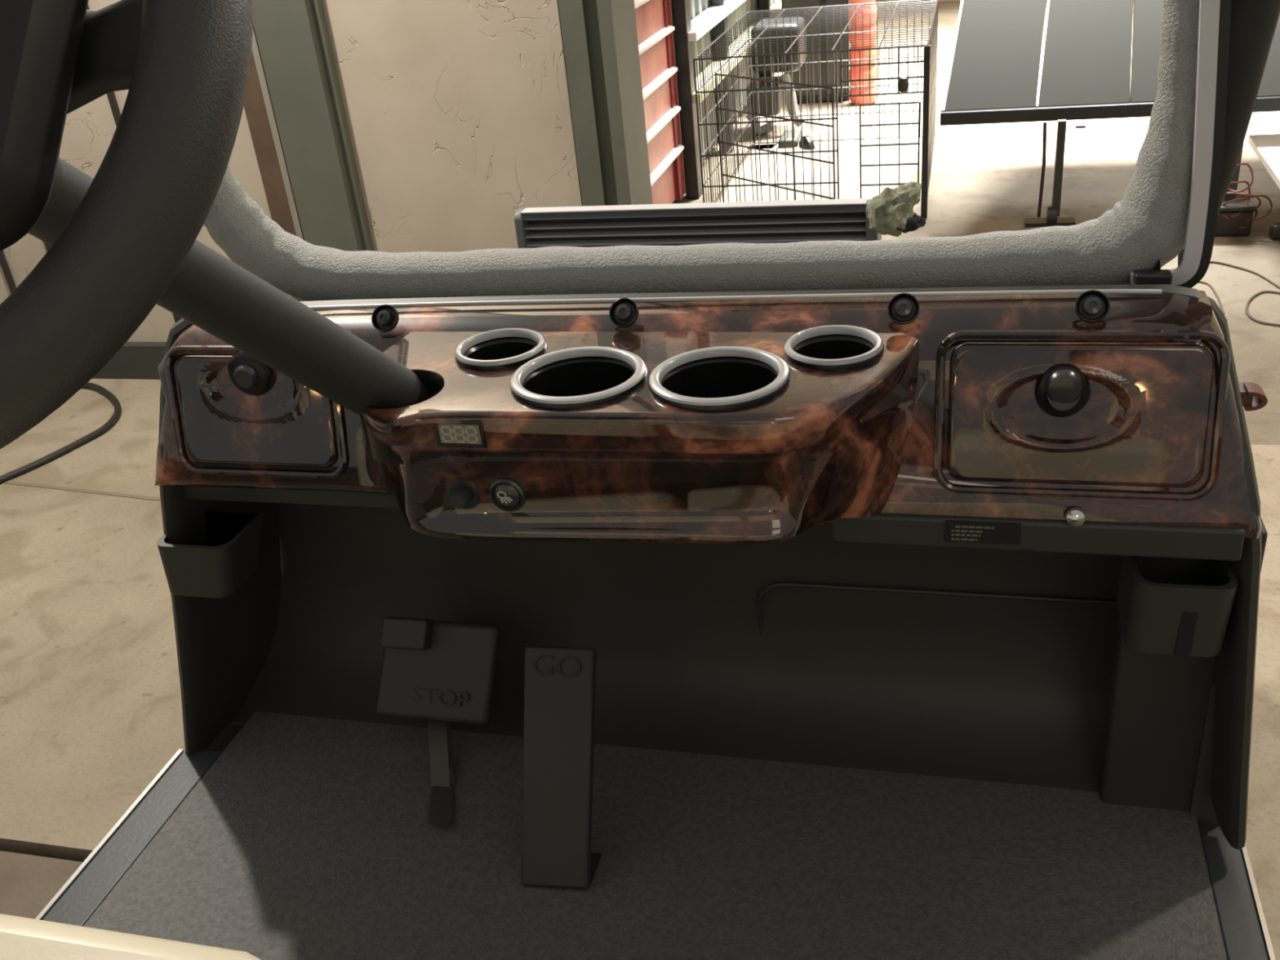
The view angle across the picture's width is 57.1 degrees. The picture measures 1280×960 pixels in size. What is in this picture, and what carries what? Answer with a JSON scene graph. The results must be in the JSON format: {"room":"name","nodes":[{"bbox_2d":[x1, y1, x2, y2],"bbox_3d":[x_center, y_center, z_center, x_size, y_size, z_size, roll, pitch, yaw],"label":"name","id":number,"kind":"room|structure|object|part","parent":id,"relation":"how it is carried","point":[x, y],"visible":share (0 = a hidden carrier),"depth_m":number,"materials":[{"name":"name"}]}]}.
{"room":"golf cart interior","nodes":[
{"label":"golf cart interior","id":0,"kind":"room"},
{"bbox_2d":[0,0,582,342],"bbox_3d":[-2.460,-1.677,2.915,4.637,3.000,0.140,2,29,15],"label":"wall","id":1,"kind":"structure","parent":0,"point":[458,113],"depth_m":2.74,"materials":[{"name":"paint"}]},
{"bbox_2d":[0,250,16,293],"bbox_3d":[-1.848,-1.528,2.728,0.018,2.600,0.018,2,29,15],"label":"conduit","id":2,"kind":"object","parent":1,"relation":"attached to","point":[3,263],"visible":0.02,"depth_m":3.24,"materials":[{"name":"black metal"}]},
{"bbox_2d":[44,242,51,251],"bbox_3d":[-1.687,-1.523,2.684,0.018,2.600,0.018,2,29,15],"label":"conduit","id":3,"kind":"object","parent":1,"relation":"attached to","point":[47,246],"visible":0.02,"depth_m":3.16,"materials":[{"name":"black"}]},
{"bbox_2d":[2,480,160,501],"bbox_3d":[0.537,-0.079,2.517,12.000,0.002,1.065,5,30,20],"label":"trim","id":4,"kind":"structure","parent":1,"relation":"attached to","point":[78,490],"depth_m":2.69,"materials":[{"name":"brown"}]},
{"bbox_2d":[92,342,166,379],"bbox_3d":[-1.886,-0.349,3.406,1.380,0.100,0.030,2,29,15],"label":"baseboard","id":5,"kind":"structure","parent":1,"relation":"attached to","point":[134,360],"depth_m":3.26,"materials":[{"name":"grey plastic"}]},
{"bbox_2d":[86,4,181,323],"bbox_3d":[-1.366,-1.512,2.599,0.018,2.600,0.018,2,29,15],"label":"conduit","id":6,"kind":"object","parent":1,"relation":"attached to","point":[111,96],"visible":0.02,"depth_m":2.91,"materials":[{"name":"black"}]},
{"bbox_2d":[243,48,306,301],"bbox_3d":[-0.988,-1.585,2.446,0.061,3.000,0.030,2,29,15],"label":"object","id":7,"kind":"structure","parent":1,"relation":"attached to","point":[255,108],"depth_m":2.86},
{"bbox_2d":[251,24,304,239],"bbox_3d":[-0.947,-1.579,2.428,0.016,3.000,0.045,2,29,15],"label":"trim","id":8,"kind":"structure","parent":1,"relation":"attached to","point":[256,54],"depth_m":2.81,"materials":[{"name":"beige"}]},
{"bbox_2d":[252,0,374,251],"bbox_3d":[-0.858,-1.575,2.402,0.157,3.000,0.050,2,29,15],"label":"door frame","id":9,"kind":"structure","parent":1,"relation":"attached to","point":[293,37],"depth_m":2.77,"materials":[{"name":"grey paint"}]},
{"bbox_2d":[558,0,653,206],"bbox_3d":[-0.155,-1.585,2.278,0.122,3.000,0.190,2,29,15],"label":"door frame","id":10,"kind":"structure","parent":1,"relation":"attached to","point":[600,37],"depth_m":2.61,"materials":[{"name":"grey paint"}]},
{"bbox_2d":[0,0,1279,959],"bbox_3d":[0.902,-0.483,3.320,12.000,0.123,15.500,2,29,15],"label":"floor","id":11,"kind":"structure","parent":0,"point":[91,704],"depth_m":2.49,"materials":[{"name":"concrete"}]},
{"bbox_2d":[0,382,121,484],"bbox_3d":[-1.628,-0.199,3.163,0.408,0.017,1.017,-19,31,-22],"label":"hose","id":12,"kind":"object","parent":11,"relation":"on","point":[109,395],"visible":0.74,"depth_m":2.91,"materials":[{"name":"black rubber"}]},
{"bbox_2d":[0,0,1279,959],"bbox_3d":[-0.120,0.251,0.711,1.125,1.252,2.501,2,29,15],"label":"golf cart","id":13,"kind":"object","parent":11,"relation":"on","point":[789,580],"visible":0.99,"depth_m":1.08,"materials":[{"name":"grey plastic"}]},
{"bbox_2d":[0,913,260,959],"bbox_3d":[-0.470,0.386,0.501,0.520,0.160,0.420,2,29,15],"label":"seat cushion","id":14,"kind":"object","parent":13,"relation":"on","point":[21,938],"depth_m":0.58,"materials":[{"name":"beige leather"}]},
{"bbox_3d":[-0.625,0.559,0.927,0.048,0.008,1.025,2,29,15],"label":"sill trim","id":15,"kind":"part","parent":13,"relation":"part of","materials":[{"name":"grey rubber"}]},
{"bbox_3d":[-0.362,-0.094,1.078,0.024,0.024,0.010,2,29,15],"label":"latch knob","id":16,"kind":"part","parent":13,"relation":"part of","materials":[{"name":"grey plastic"}]},
{"bbox_3d":[-0.359,-0.100,1.088,0.044,0.044,0.017,2,29,15],"label":"latch plate","id":17,"kind":"part","parent":13,"relation":"part of","materials":[{"name":"black plastic"}]},
{"bbox_3d":[-0.359,-0.064,1.100,0.160,0.102,0.030,2,29,15],"label":"glove box door","id":18,"kind":"part","parent":13,"relation":"part of","materials":[{"name":"brown wood"}]},
{"bbox_3d":[-0.359,-0.064,1.100,0.181,0.122,0.032,2,29,15],"label":"door frame","id":19,"kind":"part","parent":13,"relation":"part of","materials":[{"name":"brown wood"}]},
{"bbox_3d":[-0.214,0.311,1.255,0.024,0.037,0.144,-8,28,-3],"label":"arm","id":20,"kind":"part","parent":13,"relation":"part of","materials":[{"name":"grey metal"}]},
{"bbox_2d":[448,478,479,509],"bbox_3d":[-0.140,0.014,0.927,0.028,0.028,0.015,2,29,15],"label":"switch","id":21,"kind":"object","parent":13,"relation":"attached to","point":[463,493],"depth_m":0.93,"materials":[{"name":"grey plastic"}]},
{"bbox_2d":[488,476,526,511],"bbox_3d":[-0.103,0.011,0.919,0.031,0.031,0.008,2,29,15],"label":"switch","id":22,"kind":"object","parent":13,"relation":"attached to","point":[506,494],"depth_m":0.92,"materials":[{"name":"grey plastic"}]},
{"bbox_3d":[0.008,-0.154,1.019,0.821,0.014,0.005,2,29,15],"label":"cowl trim","id":23,"kind":"part","parent":13,"relation":"part of","materials":[{"name":"grey metal"}]},
{"bbox_2d":[867,181,925,236],"bbox_3d":[0.325,-0.343,1.491,0.073,0.070,0.052,2,29,15],"label":"rock","id":24,"kind":"object","parent":13,"relation":"on","point":[891,211],"visible":1,"depth_m":1.48,"materials":[{"name":"stone"}]},
{"bbox_2d":[951,525,994,541],"bbox_3d":[0.270,0.043,0.953,0.034,0.014,0.001,2,29,15],"label":"print","id":25,"kind":"object","parent":13,"relation":"attached to","point":[958,533],"depth_m":0.95,"materials":[{"name":"grey"}]},
{"bbox_3d":[0.326,-0.070,0.910,0.040,0.044,0.019,2,29,15],"label":"latch plate","id":26,"kind":"part","parent":13,"relation":"part of","materials":[{"name":"black plastic"}]},
{"bbox_3d":[0.322,-0.071,0.895,0.028,0.028,0.012,2,29,15],"label":"latch knob","id":27,"kind":"part","parent":13,"relation":"part of","materials":[{"name":"grey plastic"}]},
{"bbox_3d":[0.337,-0.050,0.911,0.190,0.109,0.030,2,29,15],"label":"glove box door","id":28,"kind":"part","parent":13,"relation":"part of","materials":[{"name":"brown wood"}]},
{"bbox_3d":[0.337,-0.050,0.911,0.211,0.130,0.034,2,29,15],"label":"door frame","id":29,"kind":"part","parent":13,"relation":"part of","materials":[{"name":"brown wood"}]},
{"bbox_3d":[0.491,0.175,1.080,0.105,0.320,0.030,2,29,15],"label":"panel","id":30,"kind":"part","parent":13,"relation":"part of","materials":[{"name":"grey plastic"}]},
{"bbox_3d":[0.416,0.589,0.661,0.033,0.008,1.050,2,29,15],"label":"sill trim","id":31,"kind":"part","parent":13,"relation":"part of","materials":[{"name":"grey rubber"}]},
{"bbox_2d":[634,0,685,204],"bbox_3d":[-0.285,-1.353,3.515,0.490,1.450,1.370,2,29,15],"label":"tool chest","id":32,"kind":"object","parent":11,"relation":"on","point":[654,20],"visible":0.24,"depth_m":3.98,"materials":[{"name":"red paint"}]},
{"bbox_3d":[-0.063,-1.361,3.438,0.022,0.024,1.316,2,29,15],"label":"drawer handle","id":33,"kind":"part","parent":32,"relation":"part of","materials":[{"name":"silver metal"}]},
{"bbox_3d":[-0.072,-1.302,3.479,0.012,0.121,1.324,2,29,15],"label":"drawer","id":34,"kind":"part","parent":32,"relation":"part of","materials":[{"name":"red paint"}]},
{"bbox_3d":[-0.059,-1.183,3.543,0.012,0.121,1.324,2,29,15],"label":"drawer","id":35,"kind":"part","parent":32,"relation":"part of","materials":[{"name":"red paint"}]},
{"bbox_3d":[-0.050,-1.243,3.502,0.022,0.024,1.316,2,29,15],"label":"drawer handle","id":36,"kind":"part","parent":32,"relation":"part of","materials":[{"name":"silver metal"}]},
{"bbox_3d":[-0.046,-1.065,3.606,0.012,0.120,1.324,2,29,15],"label":"drawer","id":37,"kind":"part","parent":32,"relation":"part of","materials":[{"name":"red paint"}]},
{"bbox_3d":[-0.037,-1.124,3.566,0.022,0.024,1.316,2,29,15],"label":"drawer handle","id":38,"kind":"part","parent":32,"relation":"part of","materials":[{"name":"silver metal"}]},
{"bbox_3d":[-0.033,-0.946,3.670,0.012,0.124,1.324,2,29,15],"label":"drawer","id":39,"kind":"part","parent":32,"relation":"part of","materials":[{"name":"red paint"}]},
{"bbox_3d":[-0.024,-1.007,3.629,0.022,0.024,1.316,2,29,15],"label":"drawer handle","id":40,"kind":"part","parent":32,"relation":"part of","materials":[{"name":"silver metal"}]},
{"bbox_3d":[-0.011,-0.886,3.694,0.022,0.024,1.316,2,29,15],"label":"drawer handle","id":41,"kind":"part","parent":32,"relation":"part of","materials":[{"name":"silver metal"}]},
{"bbox_3d":[0.077,-1.665,3.990,0.024,1.420,0.075,2,29,15],"label":"corner post","id":42,"kind":"part","parent":32,"relation":"part of","materials":[{"name":"red metal"}]},
{"bbox_3d":[0.088,-1.685,4.026,0.026,1.420,0.010,2,29,15],"label":"edge trim","id":43,"kind":"part","parent":32,"relation":"part of","materials":[{"name":"red metal"}]},
{"bbox_2d":[671,0,782,199],"bbox_3d":[0.355,-2.744,5.131,0.302,2.358,2.960,2,29,15],"label":"storage rack","id":44,"kind":"object","parent":11,"relation":"on","point":[697,24],"visible":0.32,"depth_m":4.43,"materials":[{"name":"grey metal"}]},
{"bbox_3d":[0.096,-2.074,3.878,0.050,2.300,0.080,2,29,15],"label":"post","id":45,"kind":"part","parent":44,"relation":"part of","materials":[{"name":"black metal"}]},
{"bbox_3d":[0.263,-2.408,4.465,0.050,2.300,0.070,2,29,15],"label":"post","id":46,"kind":"part","parent":44,"relation":"part of","materials":[{"name":"black metal"}]},
{"bbox_3d":[0.318,-2.756,5.164,0.212,2.160,2.910,2,29,15],"label":"panel","id":47,"kind":"part","parent":44,"relation":"part of","materials":[{"name":"grey metal"}]},
{"bbox_3d":[0.540,-2.958,5.430,0.050,2.300,0.060,2,29,15],"label":"post","id":48,"kind":"part","parent":44,"relation":"part of","materials":[{"name":"black metal"}]},
{"bbox_2d":[746,16,815,150],"bbox_3d":[0.552,-1.600,5.090,0.456,0.673,0.612,2,29,15],"label":"office chair","id":49,"kind":"object","parent":11,"relation":"on","point":[806,139],"visible":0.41,"depth_m":5.05,"materials":[{"name":"grey metal"}]},
{"bbox_3d":[0.465,-1.288,4.981,0.359,0.246,0.116,-10,28,-8],"label":"rail","id":50,"kind":"part","parent":49,"relation":"part of","materials":[{"name":"silver metal"}]},
{"bbox_3d":[0.645,-1.442,5.042,0.084,0.083,0.200,2,29,15],"label":"motor","id":51,"kind":"part","parent":49,"relation":"part of","materials":[{"name":"grey plastic"}]},
{"bbox_2d":[693,0,937,217],"bbox_3d":[0.651,-1.299,4.184,0.756,0.547,1.428,2,29,15],"label":"dog crate","id":52,"kind":"object","parent":11,"relation":"on","point":[930,55],"visible":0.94,"depth_m":3.98,"materials":[{"name":"black metal"}]},
{"bbox_3d":[0.330,-1.404,4.425,0.006,0.529,1.076,2,29,15],"label":"panel","id":53,"kind":"part","parent":52,"relation":"part of","materials":[{"name":"black metal"}]},
{"bbox_3d":[0.424,-1.139,3.914,0.468,0.529,0.006,2,29,15],"label":"panel","id":54,"kind":"part","parent":52,"relation":"part of","materials":[{"name":"black metal"}]},
{"bbox_3d":[0.427,-1.046,3.751,0.006,0.443,0.544,-24,33,-29],"label":"door","id":55,"kind":"part","parent":52,"relation":"part of","materials":[{"name":"black metal"}]},
{"bbox_3d":[0.665,-1.621,4.205,0.747,0.004,1.072,2,29,15],"label":"panel","id":56,"kind":"part","parent":52,"relation":"part of","materials":[{"name":"black metal"}]},
{"bbox_3d":[0.819,-1.648,4.780,0.750,0.529,0.006,2,29,15],"label":"panel","id":57,"kind":"part","parent":52,"relation":"part of","materials":[{"name":"black metal"}]},
{"bbox_3d":[0.772,-1.294,3.726,0.274,0.146,0.006,2,29,15],"label":"header panel","id":58,"kind":"part","parent":52,"relation":"part of","materials":[{"name":"black metal"}]},
{"bbox_3d":[0.919,-1.113,3.788,0.020,0.544,0.022,2,29,15],"label":"corner post","id":59,"kind":"part","parent":52,"relation":"part of","materials":[{"name":"black metal"}]},
{"bbox_3d":[1.049,-1.379,4.233,0.006,0.529,1.076,2,29,15],"label":"panel","id":60,"kind":"part","parent":52,"relation":"part of","materials":[{"name":"black metal"}]},
{"bbox_2d":[781,0,851,103],"bbox_3d":[0.827,-2.728,5.475,0.312,1.800,0.515,2,29,15],"label":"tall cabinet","id":61,"kind":"object","parent":11,"relation":"on","point":[785,4],"visible":0.41,"depth_m":5.58,"materials":[{"name":"black metal"}]},
{"bbox_3d":[0.712,-2.618,5.293,0.171,1.720,0.018,2,29,15],"label":"door","id":62,"kind":"part","parent":61,"relation":"part of","materials":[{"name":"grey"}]},
{"bbox_3d":[0.868,-2.612,5.252,0.091,1.720,0.018,2,29,15],"label":"door","id":63,"kind":"part","parent":61,"relation":"part of","materials":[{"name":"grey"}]},
{"bbox_2d":[848,0,876,105],"bbox_3d":[1.014,-2.267,5.354,0.132,1.070,0.132,2,29,15],"label":"stack","id":64,"kind":"object","parent":11,"relation":"on","point":[873,52],"visible":0.56,"depth_m":5.46,"materials":[{"name":"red plastic"}]},
{"bbox_2d":[1075,125,1086,128],"bbox_3d":[2.265,-1.451,4.810,0.999,0.086,0.400,2,29,15],"label":"bench","id":65,"kind":"object","parent":11,"relation":"on","point":[1081,126],"visible":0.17,"depth_m":4.79,"materials":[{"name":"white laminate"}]},
{"bbox_2d":[940,0,1279,227],"bbox_3d":[1.702,-1.479,3.935,1.321,0.896,1.274,2,29,15],"label":"solar panel","id":66,"kind":"object","parent":11,"relation":"on","point":[1086,60],"visible":0.76,"depth_m":3.75,"materials":[{"name":"grey"}]},
{"bbox_3d":[1.251,-1.671,4.042,0.278,0.568,1.149,4,30,19],"label":"panel","id":67,"kind":"part","parent":66,"relation":"part of","materials":[{"name":"grey"}]},
{"bbox_3d":[1.293,-0.961,3.632,0.024,0.292,0.030,2,29,15],"label":"leg","id":68,"kind":"part","parent":66,"relation":"part of","materials":[{"name":"black metal"}]},
{"bbox_3d":[1.521,-1.662,3.970,0.268,0.568,1.149,4,30,19],"label":"panel","id":69,"kind":"part","parent":66,"relation":"part of","materials":[{"name":"grey"}]},
{"bbox_3d":[1.586,-1.137,3.594,1.296,0.040,0.060,2,29,15],"label":"rail","id":70,"kind":"part","parent":66,"relation":"part of","materials":[{"name":"black metal"}]},
{"bbox_3d":[1.776,-1.653,3.903,0.256,0.568,1.148,4,30,19],"label":"panel","id":71,"kind":"part","parent":66,"relation":"part of","materials":[{"name":"grey"}]},
{"bbox_3d":[1.772,-0.937,3.522,0.038,0.322,0.040,2,29,15],"label":"leg","id":72,"kind":"part","parent":66,"relation":"part of","materials":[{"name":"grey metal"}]},
{"bbox_3d":[2.103,-1.642,3.815,0.414,0.568,1.158,4,30,19],"label":"panel","id":73,"kind":"part","parent":66,"relation":"part of","materials":[{"name":"grey"}]},
{"bbox_2d":[1199,280,1224,314],"bbox_3d":[1.493,-0.479,3.062,0.039,0.005,0.252,-3,28,7],"label":"cable","id":74,"kind":"object","parent":11,"relation":"on","point":[1201,282],"visible":0.77,"depth_m":3.06,"materials":[{"name":"brown plastic"}]},
{"bbox_2d":[1214,162,1272,236],"bbox_3d":[1.751,-0.836,3.458,0.187,0.208,0.138,2,29,15],"label":"box","id":75,"kind":"object","parent":11,"relation":"on","point":[1235,215],"visible":0.73,"depth_m":3.43,"materials":[{"name":"grey plastic"}]},
{"bbox_3d":[1.730,-0.817,3.474,0.139,0.015,0.138,2,29,15],"label":"lid","id":76,"kind":"part","parent":75,"relation":"part of","materials":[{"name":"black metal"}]},
{"bbox_2d":[1209,261,1279,288],"bbox_3d":[1.631,-0.554,3.173,0.077,0.006,0.303,-19,31,-22],"label":"cable","id":77,"kind":"object","parent":11,"relation":"on","point":[1215,262],"visible":0.79,"depth_m":3.20,"materials":[{"name":"brown plastic"}]},
{"bbox_2d":[1245,290,1279,326],"bbox_3d":[1.575,-0.434,2.961,0.092,0.006,0.245,8,31,25],"label":"cable","id":78,"kind":"object","parent":11,"relation":"on","point":[1263,291],"visible":1,"depth_m":2.96,"materials":[{"name":"brown plastic"}]},
{"bbox_2d":[1248,133,1279,189],"bbox_3d":[2.164,-0.817,3.284,0.799,0.260,0.615,2,29,15],"label":"table","id":79,"kind":"object","parent":11,"relation":"on","point":[1266,147],"visible":1,"depth_m":3.43,"materials":[{"name":"white laminate"}]},
{"bbox_2d":[1268,222,1279,239],"bbox_3d":[1.971,-0.716,3.370,0.300,0.040,0.050,2,29,15],"label":"bar","id":80,"kind":"object","parent":11,"relation":"on","point":[1274,228],"visible":1,"depth_m":3.39,"materials":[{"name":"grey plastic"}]},
{"bbox_2d":[875,0,960,6],"bbox_3d":[3.438,-4.700,7.338,5.850,3.000,0.150,2,29,15],"label":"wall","id":81,"kind":"structure","parent":0,"point":[876,1],"depth_m":8.42,"materials":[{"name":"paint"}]}
]}

